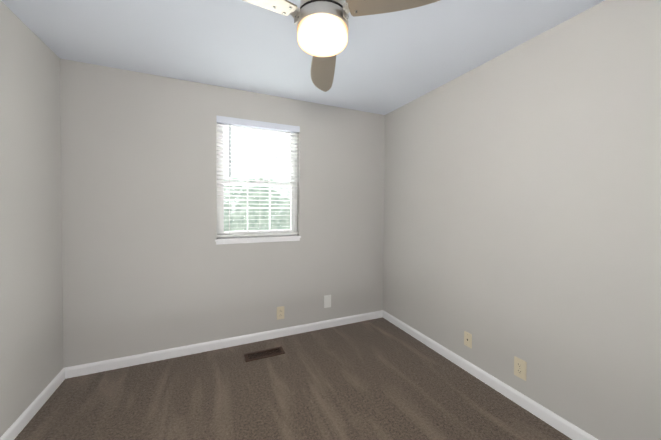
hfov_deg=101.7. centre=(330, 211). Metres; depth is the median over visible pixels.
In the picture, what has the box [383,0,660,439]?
wall
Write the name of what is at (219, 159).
window blinds
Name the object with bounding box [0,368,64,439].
baseboard
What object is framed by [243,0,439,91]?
fan
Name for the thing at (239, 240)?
window sill
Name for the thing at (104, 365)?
baseboard
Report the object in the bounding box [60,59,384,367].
wall
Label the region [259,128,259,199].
blind cord
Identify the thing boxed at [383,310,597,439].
baseboard
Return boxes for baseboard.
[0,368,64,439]
[64,310,382,378]
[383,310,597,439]
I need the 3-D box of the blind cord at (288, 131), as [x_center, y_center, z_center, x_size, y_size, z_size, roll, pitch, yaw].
[-0.426,-0.311,2.779,0.017,1.056,0.011,0,1,-24]
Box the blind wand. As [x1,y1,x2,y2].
[229,126,230,176]
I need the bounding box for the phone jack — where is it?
[464,331,471,347]
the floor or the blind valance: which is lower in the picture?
the floor
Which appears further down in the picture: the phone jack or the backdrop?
the phone jack
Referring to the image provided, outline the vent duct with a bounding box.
[247,349,280,358]
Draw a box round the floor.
[14,317,571,439]
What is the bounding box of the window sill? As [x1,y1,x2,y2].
[215,235,300,244]
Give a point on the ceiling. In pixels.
(386, 63)
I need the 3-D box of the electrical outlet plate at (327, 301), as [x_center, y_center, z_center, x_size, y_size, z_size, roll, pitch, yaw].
[-0.032,0.988,2.968,0.083,0.137,0.007,0,1,-24]
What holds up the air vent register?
on the floor
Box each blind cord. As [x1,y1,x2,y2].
[229,124,229,234]
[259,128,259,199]
[288,131,289,183]
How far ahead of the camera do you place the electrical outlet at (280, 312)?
2.75 m
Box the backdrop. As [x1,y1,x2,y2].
[224,129,289,230]
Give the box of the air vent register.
[244,346,284,361]
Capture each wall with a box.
[0,0,63,436]
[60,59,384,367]
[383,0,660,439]
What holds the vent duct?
on the floor
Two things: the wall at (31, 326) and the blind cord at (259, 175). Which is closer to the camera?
the wall at (31, 326)
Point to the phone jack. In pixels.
(467, 339)
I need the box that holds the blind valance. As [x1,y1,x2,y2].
[216,116,299,132]
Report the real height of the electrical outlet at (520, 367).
0.129 m
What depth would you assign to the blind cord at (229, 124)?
2.55 m
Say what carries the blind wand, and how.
hanging from the blind valance
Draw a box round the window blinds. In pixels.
[216,122,298,237]
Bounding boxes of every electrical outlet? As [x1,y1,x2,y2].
[277,306,283,319]
[514,356,526,380]
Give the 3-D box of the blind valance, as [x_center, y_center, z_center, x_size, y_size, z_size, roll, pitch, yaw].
[-0.698,-0.857,2.668,0.798,0.061,0.080,0,1,-24]
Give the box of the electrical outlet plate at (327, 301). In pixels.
[324,295,330,307]
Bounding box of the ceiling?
[1,0,604,114]

